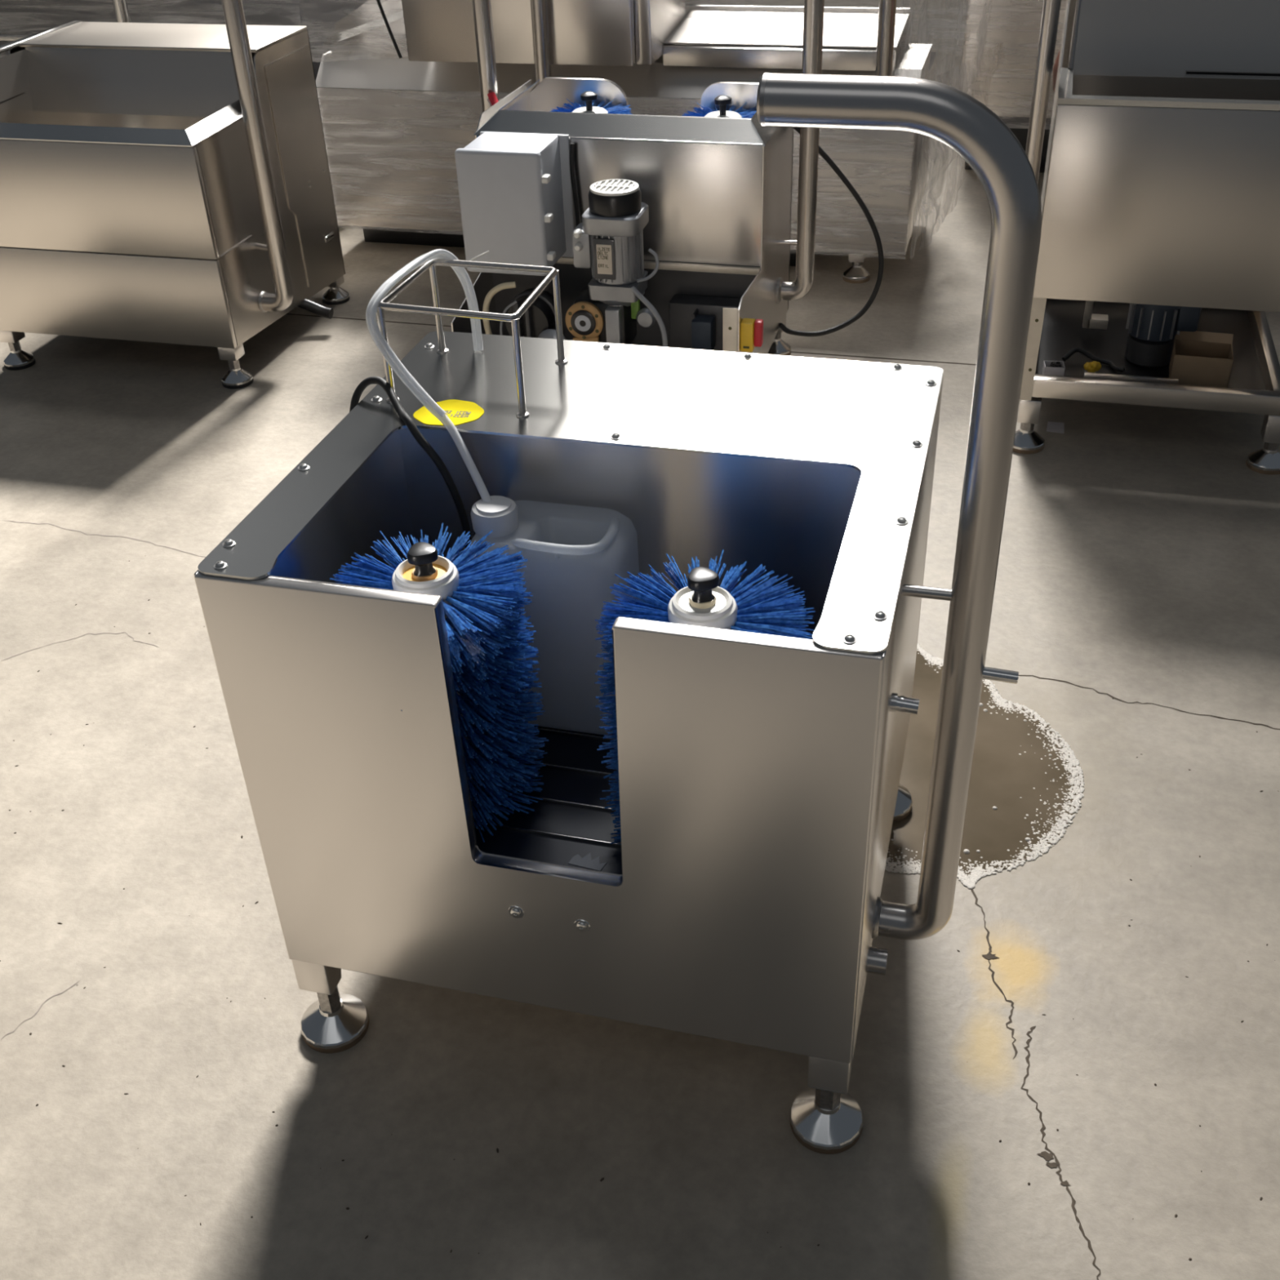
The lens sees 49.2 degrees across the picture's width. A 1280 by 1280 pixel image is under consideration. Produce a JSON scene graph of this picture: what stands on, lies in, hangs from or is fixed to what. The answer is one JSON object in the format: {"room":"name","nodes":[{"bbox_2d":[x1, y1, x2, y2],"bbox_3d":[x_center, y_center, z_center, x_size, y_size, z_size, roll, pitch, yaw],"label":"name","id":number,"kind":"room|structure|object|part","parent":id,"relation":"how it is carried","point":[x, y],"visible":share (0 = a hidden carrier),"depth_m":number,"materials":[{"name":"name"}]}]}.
{"room":"industrial hall","nodes":[
{"label":"industrial hall","id":0,"kind":"room"},
{"bbox_2d":[0,0,1279,1279],"bbox_3d":[0.478,-1.435,4.921,18.000,0.121,15.400,7,35,13],"label":"floor","id":1,"kind":"structure","parent":0,"point":[1139,565],"depth_m":2.04,"materials":[{"name":"concrete"}]},
{"bbox_2d":[0,0,349,389],"bbox_3d":[-1.341,-1.485,3.773,0.856,1.374,0.717,7,35,13],"label":"washer","id":2,"kind":"object","parent":1,"relation":"on","point":[160,183],"visible":1,"depth_m":3.75,"materials":[{"name":"metal"}]},
{"bbox_3d":[-1.776,-0.867,3.943,0.051,0.040,0.050,7,35,13],"label":"leg","id":3,"kind":"part","parent":2,"relation":"part of","materials":[{"name":"metal"}]},
{"bbox_3d":[-1.730,-1.325,4.021,0.004,0.705,0.673,7,35,13],"label":"panel","id":4,"kind":"part","parent":2,"relation":"part of","materials":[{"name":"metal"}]},
{"bbox_2d":[0,48,206,129],"bbox_3d":[-1.407,-1.341,3.746,0.664,0.379,0.349,7,35,13],"label":"basin","id":5,"kind":"object","parent":2,"relation":"in","point":[41,89],"depth_m":3.81,"materials":[{"name":"metal"}]},
{"bbox_3d":[-1.460,-1.148,3.622,0.750,0.284,0.018,7,35,13],"label":"panel","id":6,"kind":"part","parent":2,"relation":"part of","materials":[{"name":"metal"}]},
{"bbox_3d":[-1.451,-0.929,3.771,0.750,0.242,0.017,7,35,13],"label":"panel","id":7,"kind":"part","parent":2,"relation":"part of","materials":[{"name":"metal"}]},
{"bbox_3d":[-1.108,-0.785,3.786,0.051,0.040,0.050,7,35,13],"label":"leg","id":8,"kind":"part","parent":2,"relation":"part of","materials":[{"name":"metal"}]},
{"bbox_3d":[-1.018,-1.063,3.782,0.054,0.019,0.016,14,37,22],"label":"brace rod","id":9,"kind":"part","parent":2,"relation":"part of","materials":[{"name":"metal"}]},
{"bbox_3d":[-1.009,-1.237,3.852,0.004,0.705,0.673,7,35,13],"label":"panel","id":10,"kind":"part","parent":2,"relation":"part of","materials":[{"name":"metal"}]},
{"bbox_3d":[-1.284,-1.465,4.202,0.750,0.705,0.004,7,35,13],"label":"panel","id":11,"kind":"part","parent":2,"relation":"part of","materials":[{"name":"metal"}]},
{"bbox_3d":[-0.957,-1.335,4.005,0.002,0.642,0.255,7,35,13],"label":"access door","id":12,"kind":"part","parent":2,"relation":"part of","materials":[{"name":"metal"}]},
{"bbox_3d":[-0.929,-1.205,4.181,0.003,0.017,0.055,7,35,13],"label":"maker plate","id":13,"kind":"part","parent":2,"relation":"part of","materials":[{"name":"metal"}]},
{"bbox_3d":[-0.947,-1.124,4.296,0.051,0.065,0.050,7,35,13],"label":"leg","id":14,"kind":"part","parent":2,"relation":"part of","materials":[{"name":"metal"}]},
{"bbox_2d":[0,0,368,80],"bbox_3d":[-1.865,-2.158,4.854,1.830,1.300,1.099,7,35,13],"label":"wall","id":15,"kind":"structure","parent":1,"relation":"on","point":[19,19],"depth_m":4.59,"materials":[{"name":"metal"}]},
{"bbox_2d":[194,72,1041,1154],"bbox_3d":[0.024,-0.099,1.777,0.903,1.248,0.732,7,35,13],"label":"washer","id":16,"kind":"object","parent":1,"relation":"on","point":[738,900],"visible":0.93,"depth_m":1.66,"materials":[{"name":"metal"}]},
{"bbox_3d":[-0.434,0.438,1.891,0.050,0.062,0.050,7,35,13],"label":"leg","id":17,"kind":"part","parent":16,"relation":"part of","materials":[{"name":"metal"}]},
{"bbox_3d":[-0.334,-0.376,1.835,0.018,0.132,0.018,7,35,13],"label":"rack leg","id":18,"kind":"part","parent":16,"relation":"part of","materials":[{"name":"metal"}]},
{"bbox_2d":[349,376,471,550],"bbox_3d":[-0.305,-0.148,1.928,0.181,0.411,0.112,7,35,13],"label":"cable","id":19,"kind":"object","parent":16,"relation":"on","point":[459,504],"visible":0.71,"depth_m":1.83,"materials":[{"name":"rubber"}]},
{"bbox_2d":[365,248,491,502],"bbox_3d":[-0.274,-0.351,1.845,0.155,0.232,0.356,-3,34,-1],"label":"hose","id":20,"kind":"object","parent":16,"relation":"attached to","point":[385,349],"visible":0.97,"depth_m":1.80,"materials":[{"name":"white"}]},
{"bbox_2d":[329,523,548,842],"bbox_3d":[-0.242,0.047,1.679,0.247,0.366,0.248,19,40,28],"label":"brush","id":21,"kind":"object","parent":16,"relation":"on","point":[482,598],"visible":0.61,"depth_m":1.62,"materials":[{"name":"blue plastic"}]},
{"bbox_3d":[-0.245,-0.089,1.585,0.034,0.034,0.035,7,35,13],"label":"knob","id":22,"kind":"part","parent":21,"relation":"part of","materials":[{"name":"black plastic"}]},
{"bbox_2d":[411,565,437,581],"bbox_3d":[-0.246,-0.076,1.594,0.030,0.006,0.030,7,35,13],"label":"washer","id":23,"kind":"object","parent":21,"relation":"in","point":[419,573],"depth_m":1.58,"materials":[{"name":"metal"}]},
{"bbox_3d":[-0.286,-0.469,1.969,0.018,0.132,0.018,7,35,13],"label":"rack leg","id":24,"kind":"part","parent":16,"relation":"part of","materials":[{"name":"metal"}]},
{"bbox_2d":[444,410,471,417],"bbox_3d":[-0.243,-0.296,1.828,0.042,0.001,0.021,7,35,13],"label":"print","id":25,"kind":"object","parent":16,"relation":"on","point":[466,412],"depth_m":1.83},
{"bbox_3d":[-0.155,-0.347,1.784,0.018,0.132,0.018,7,35,13],"label":"rack leg","id":26,"kind":"part","parent":16,"relation":"part of","materials":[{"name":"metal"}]},
{"bbox_3d":[-0.114,0.216,1.612,0.746,0.599,0.020,7,35,13],"label":"panel","id":27,"kind":"part","parent":16,"relation":"part of","materials":[{"name":"metal"}]},
{"bbox_2d":[469,495,639,734],"bbox_3d":[-0.108,-0.045,1.842,0.200,0.308,0.144,7,35,13],"label":"jerrycan","id":28,"kind":"object","parent":16,"relation":"on","point":[574,554],"visible":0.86,"depth_m":1.77,"materials":[{"name":"white plastic"}]},
{"bbox_3d":[-0.085,-0.120,1.736,0.145,0.019,0.070,-12,35,-14],"label":"handle","id":29,"kind":"part","parent":28,"relation":"part of","materials":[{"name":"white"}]},
{"bbox_3d":[-0.112,-0.444,1.923,0.018,0.132,0.018,7,35,13],"label":"rack leg","id":30,"kind":"part","parent":16,"relation":"part of","materials":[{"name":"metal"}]},
{"bbox_2d":[268,427,861,639],"bbox_3d":[-0.061,0.012,1.716,0.628,0.383,0.397,7,35,13],"label":"tub","id":31,"kind":"object","parent":16,"relation":"in","point":[794,510],"depth_m":1.78,"materials":[{"name":"metal"}]},
{"bbox_3d":[-0.036,-0.222,1.714,0.750,0.004,0.697,7,35,13],"label":"plate","id":32,"kind":"part","parent":16,"relation":"part of","materials":[{"name":"metal"}]},
{"bbox_2d":[594,549,815,844],"bbox_3d":[0.072,0.082,1.605,0.247,0.372,0.248,5,35,10],"label":"brush","id":33,"kind":"object","parent":16,"relation":"on","point":[745,607],"visible":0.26,"depth_m":1.54,"materials":[{"name":"blue plastic"}]},
{"bbox_2d":[688,592,715,608],"bbox_3d":[0.068,-0.044,1.519,0.030,0.006,0.030,7,35,13],"label":"washer","id":34,"kind":"object","parent":33,"relation":"in","point":[696,600],"depth_m":1.51,"materials":[{"name":"beige plastic"}]},
{"bbox_3d":[0.069,-0.058,1.509,0.034,0.034,0.035,7,35,13],"label":"knob","id":35,"kind":"part","parent":33,"relation":"part of","materials":[{"name":"black plastic"}]},
{"bbox_3d":[0.237,0.520,1.733,0.050,0.062,0.050,7,35,13],"label":"leg","id":36,"kind":"part","parent":16,"relation":"part of","materials":[{"name":"metal"}]},
{"bbox_3d":[0.334,0.071,1.798,0.004,0.599,0.695,7,35,13],"label":"panel","id":37,"kind":"part","parent":16,"relation":"part of","materials":[{"name":"metal"}]},
{"bbox_3d":[0.317,-0.052,1.539,0.054,0.013,0.013,7,35,13],"label":"brace rod","id":38,"kind":"part","parent":16,"relation":"part of","materials":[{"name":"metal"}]},
{"bbox_2d":[451,0,824,355],"bbox_3d":[-0.027,-1.198,3.343,0.865,1.300,0.725,7,35,13],"label":"washer","id":39,"kind":"object","parent":1,"relation":"on","point":[657,230],"visible":0.8,"depth_m":3.32,"materials":[{"name":"metal"}]},
{"bbox_3d":[-0.366,-1.044,3.559,0.003,0.585,0.695,7,35,13],"label":"panel","id":40,"kind":"part","parent":39,"relation":"part of","materials":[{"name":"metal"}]},
{"bbox_3d":[-0.321,-0.997,3.263,0.205,0.288,0.027,7,35,13],"label":"box door","id":41,"kind":"part","parent":39,"relation":"part of","materials":[{"name":"grey plastic"}]},
{"bbox_3d":[-0.270,-1.081,3.397,0.220,0.293,0.010,7,35,13],"label":"mounting plate","id":42,"kind":"part","parent":39,"relation":"part of","materials":[{"name":"grey metal"}]},
{"bbox_2d":[537,328,565,339],"bbox_3d":[-0.213,-0.717,3.386,0.076,0.076,0.022,7,35,13],"label":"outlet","id":43,"kind":"object","parent":39,"relation":"attached to","point":[542,333],"depth_m":3.37,"materials":[{"name":"metal"}]},
{"bbox_3d":[-0.129,-0.703,3.369,0.064,0.062,0.008,7,35,13],"label":"torque arm","id":44,"kind":"part","parent":39,"relation":"part of"},
{"bbox_2d":[550,91,632,114],"bbox_3d":[-0.126,-1.254,3.603,0.231,0.304,0.232,19,40,28],"label":"brush","id":45,"kind":"object","parent":39,"relation":"on","point":[588,96],"visible":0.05,"depth_m":3.55,"materials":[{"name":"blue plastic"}]},
{"bbox_3d":[-0.128,-1.361,3.529,0.042,0.045,0.043,7,35,13],"label":"knob","id":46,"kind":"part","parent":45,"relation":"part of","materials":[{"name":"black plastic"}]},
{"bbox_2d":[597,247,609,267],"bbox_3d":[-0.083,-0.883,3.227,0.030,0.048,0.001,7,35,13],"label":"print","id":47,"kind":"object","parent":39,"relation":"attached to","point":[600,265],"depth_m":3.23},
{"bbox_3d":[-0.082,-0.880,3.231,0.036,0.070,0.003,7,35,13],"label":"name plate","id":48,"kind":"part","parent":39,"relation":"part of","materials":[{"name":"white paper"}]},
{"bbox_3d":[-0.060,-0.708,3.351,0.035,0.185,0.030,7,35,13],"label":"support post","id":49,"kind":"part","parent":39,"relation":"part of","materials":[{"name":"metal"}]},
{"bbox_3d":[-0.054,-0.914,3.281,0.110,0.133,0.110,7,35,13],"label":"geared motor","id":50,"kind":"part","parent":39,"relation":"part of","materials":[{"name":"metal"}]},
{"bbox_2d":[479,133,763,266],"bbox_3d":[0.001,-1.168,3.515,0.698,0.287,0.409,7,35,13],"label":"tub","id":51,"kind":"object","parent":39,"relation":"in","point":[703,193],"depth_m":3.30,"materials":[{"name":"metal"}]},
{"bbox_3d":[0.058,-1.191,3.748,0.702,0.588,0.016,7,35,13],"label":"panel","id":52,"kind":"part","parent":39,"relation":"part of","materials":[{"name":"metal"}]},
{"bbox_2d":[682,94,756,118],"bbox_3d":[0.207,-1.214,3.524,0.231,0.304,0.232,19,40,28],"label":"brush","id":53,"kind":"object","parent":39,"relation":"on","point":[722,100],"visible":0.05,"depth_m":3.47,"materials":[{"name":"blue plastic"}]},
{"bbox_3d":[0.206,-1.321,3.451,0.042,0.045,0.043,7,35,13],"label":"knob","id":54,"kind":"part","parent":53,"relation":"part of","materials":[{"name":"black plastic"}]},
{"bbox_2d":[740,318,763,351],"bbox_3d":[0.256,-0.697,3.197,0.048,0.070,0.036,7,35,13],"label":"switch","id":55,"kind":"object","parent":39,"relation":"attached to","point":[751,329],"depth_m":3.18,"materials":[{"name":"yellow plastic"}]},
{"bbox_3d":[0.310,-0.946,3.410,0.003,0.548,0.695,7,35,13],"label":"panel","id":56,"kind":"part","parent":39,"relation":"part of","materials":[{"name":"metal"}]},
{"bbox_3d":[0.373,-0.878,3.837,0.050,0.051,0.050,7,35,13],"label":"leg","id":57,"kind":"part","parent":39,"relation":"part of","materials":[{"name":"metal"}]},
{"bbox_3d":[0.378,-1.010,3.552,0.051,0.012,0.012,4,35,9],"label":"brace rod","id":58,"kind":"part","parent":39,"relation":"part of","materials":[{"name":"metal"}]},
{"bbox_2d":[779,126,884,336],"bbox_3d":[0.498,-1.067,3.636,0.278,0.549,0.091,-4,34,-3],"label":"power cable","id":59,"kind":"object","parent":39,"relation":"hanging from","point":[881,260],"visible":0.86,"depth_m":3.66,"materials":[{"name":"black rubber"}]},
{"bbox_2d":[0,599,1279,1261],"bbox_3d":[-0.092,0.407,2.148,2.599,0.001,1.669,7,35,13],"label":"floor grit","id":60,"kind":"structure","parent":1,"relation":"on","point":[242,836],"depth_m":1.87,"materials":[{"name":"grey gravel"}]},
{"bbox_2d":[315,0,999,283],"bbox_3d":[0.046,-1.805,4.318,2.092,1.200,0.868,7,35,13],"label":"washer","id":61,"kind":"object","parent":1,"relation":"on","point":[397,85],"visible":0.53,"depth_m":4.18,"materials":[{"name":"metal"}]},
{"bbox_2d":[401,0,699,66],"bbox_3d":[-0.252,-2.054,4.196,0.738,0.472,0.680,7,35,13],"label":"hood","id":62,"kind":"object","parent":61,"relation":"attached to","point":[591,33],"depth_m":4.01,"materials":[{"name":"metal"}]},
{"bbox_2d":[664,9,909,48],"bbox_3d":[0.443,-1.824,4.165,0.675,0.030,0.350,7,35,13],"label":"shelf","id":63,"kind":"object","parent":61,"relation":"attached to","point":[780,28],"depth_m":4.16,"materials":[{"name":"metal"}]},
{"bbox_3d":[0.671,-1.193,4.303,0.050,0.046,0.050,7,35,13],"label":"leg","id":64,"kind":"part","parent":61,"relation":"part of","materials":[{"name":"metal"}]},
{"bbox_2d":[884,643,1084,888],"bbox_3d":[0.525,0.189,2.430,0.479,0.004,0.667,7,35,13],"label":"puddle","id":65,"kind":"object","parent":1,"relation":"on","point":[1024,788],"visible":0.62,"depth_m":2.35,"materials":[{"name":"liquid"}]},
{"bbox_2d":[955,0,1066,173],"bbox_3d":[1.897,-2.347,5.007,1.410,1.200,0.936,7,35,13],"label":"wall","id":66,"kind":"structure","parent":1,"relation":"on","point":[1004,83],"depth_m":4.93,"materials":[{"name":"metal"}]},
{"bbox_2d":[1046,422,1064,433],"bbox_3d":[1.026,-0.525,3.450,0.042,0.001,0.062,7,35,13],"label":"paper scrap","id":67,"kind":"object","parent":1,"relation":"on","point":[1054,427],"visible":1,"depth_m":3.45,"materials":[{"name":"white paper"}]},
{"bbox_2d":[1052,49,1060,92],"bbox_3d":[1.198,-1.225,3.779,0.236,0.775,0.236,7,35,13],"label":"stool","id":68,"kind":"object","parent":1,"relation":"on","point":[1055,64],"visible":0.06,"depth_m":3.61,"materials":[{"name":"metal"}]},
{"bbox_2d":[1013,0,1279,475],"bbox_3d":[1.235,-1.200,3.171,0.674,1.418,0.727,7,35,13],"label":"washer","id":69,"kind":"object","parent":1,"relation":"on","point":[1160,198],"visible":0.8,"depth_m":3.04,"materials":[{"name":"metal"}]},
{"bbox_3d":[0.927,-0.552,3.323,0.050,0.060,0.050,7,35,13],"label":"leg","id":70,"kind":"part","parent":69,"relation":"part of","materials":[{"name":"metal"}]},
{"bbox_3d":[0.909,-0.679,3.235,0.032,0.250,0.043,7,35,13],"label":"corner post","id":71,"kind":"part","parent":69,"relation":"part of","materials":[{"name":"metal"}]},
{"bbox_2d":[1041,360,1065,375],"bbox_3d":[0.983,-0.637,3.325,0.046,0.049,0.040,3,35,8],"label":"carton","id":72,"kind":"object","parent":69,"relation":"on","point":[1049,367],"visible":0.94,"depth_m":3.31,"materials":[{"name":"paper"}]},
{"bbox_3d":[0.967,-1.194,3.275,0.004,0.552,0.673,7,35,13],"label":"panel","id":73,"kind":"part","parent":69,"relation":"part of","materials":[{"name":"metal"}]},
{"bbox_2d":[1083,360,1101,372],"bbox_3d":[1.089,-0.658,3.364,0.041,0.032,0.028,7,35,13],"label":"cloth","id":74,"kind":"object","parent":69,"relation":"on","point":[1092,366],"visible":0.96,"depth_m":3.36,"materials":[{"name":"fabric"}]},
{"bbox_2d":[1062,347,1124,372],"bbox_3d":[1.109,-0.684,3.403,0.152,0.029,0.050,18,39,27],"label":"lead","id":75,"kind":"object","parent":69,"relation":"on","point":[1068,354],"visible":1,"depth_m":3.42,"materials":[{"name":"rubber"}]},
{"bbox_2d":[1083,372,1177,384],"bbox_3d":[1.154,-0.613,3.293,0.210,0.036,0.050,7,35,13],"label":"channel","id":76,"kind":"object","parent":69,"relation":"on","point":[1087,375],"visible":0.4,"depth_m":3.27,"materials":[{"name":"metal"}]},
{"bbox_3d":[1.243,-0.802,3.353,0.132,0.145,0.132,7,35,13],"label":"drive motor","id":77,"kind":"part","parent":69,"relation":"part of","materials":[{"name":"metal"}]},
{"bbox_3d":[1.188,-0.566,3.220,0.565,0.046,0.032,7,35,13],"label":"rail","id":78,"kind":"part","parent":69,"relation":"part of","materials":[{"name":"metal"}]},
{"bbox_3d":[1.171,-0.913,2.970,0.605,0.418,0.016,7,35,13],"label":"panel","id":79,"kind":"part","parent":69,"relation":"part of","materials":[{"name":"metal"}]},
{"bbox_2d":[1057,67,1279,111],"bbox_3d":[1.203,-1.040,3.038,0.605,0.313,0.280,7,35,13],"label":"basin","id":80,"kind":"object","parent":69,"relation":"in","point":[1078,89],"depth_m":3.05,"materials":[{"name":"metal"}]},
{"bbox_3d":[1.237,-1.397,2.987,0.561,0.370,0.072,7,35,13],"label":"raised lid","id":81,"kind":"part","parent":69,"relation":"part of","materials":[{"name":"metal"}]},
{"bbox_2d":[1168,331,1233,387],"bbox_3d":[1.332,-0.668,3.317,0.130,0.088,0.119,9,36,15],"label":"cardboard box","id":82,"kind":"object","parent":69,"relation":"on","point":[1201,358],"visible":0.84,"depth_m":3.30,"materials":[{"name":"brown cardboard"}]},
{"bbox_3d":[1.532,-0.721,3.428,0.028,0.046,0.624,7,35,13],"label":"rail","id":83,"kind":"part","parent":69,"relation":"part of","materials":[{"name":"metal"}]},
{"bbox_3d":[1.456,-0.491,3.197,0.050,0.068,0.050,7,35,13],"label":"leg","id":84,"kind":"part","parent":69,"relation":"part of","materials":[{"name":"metal"}]}
]}

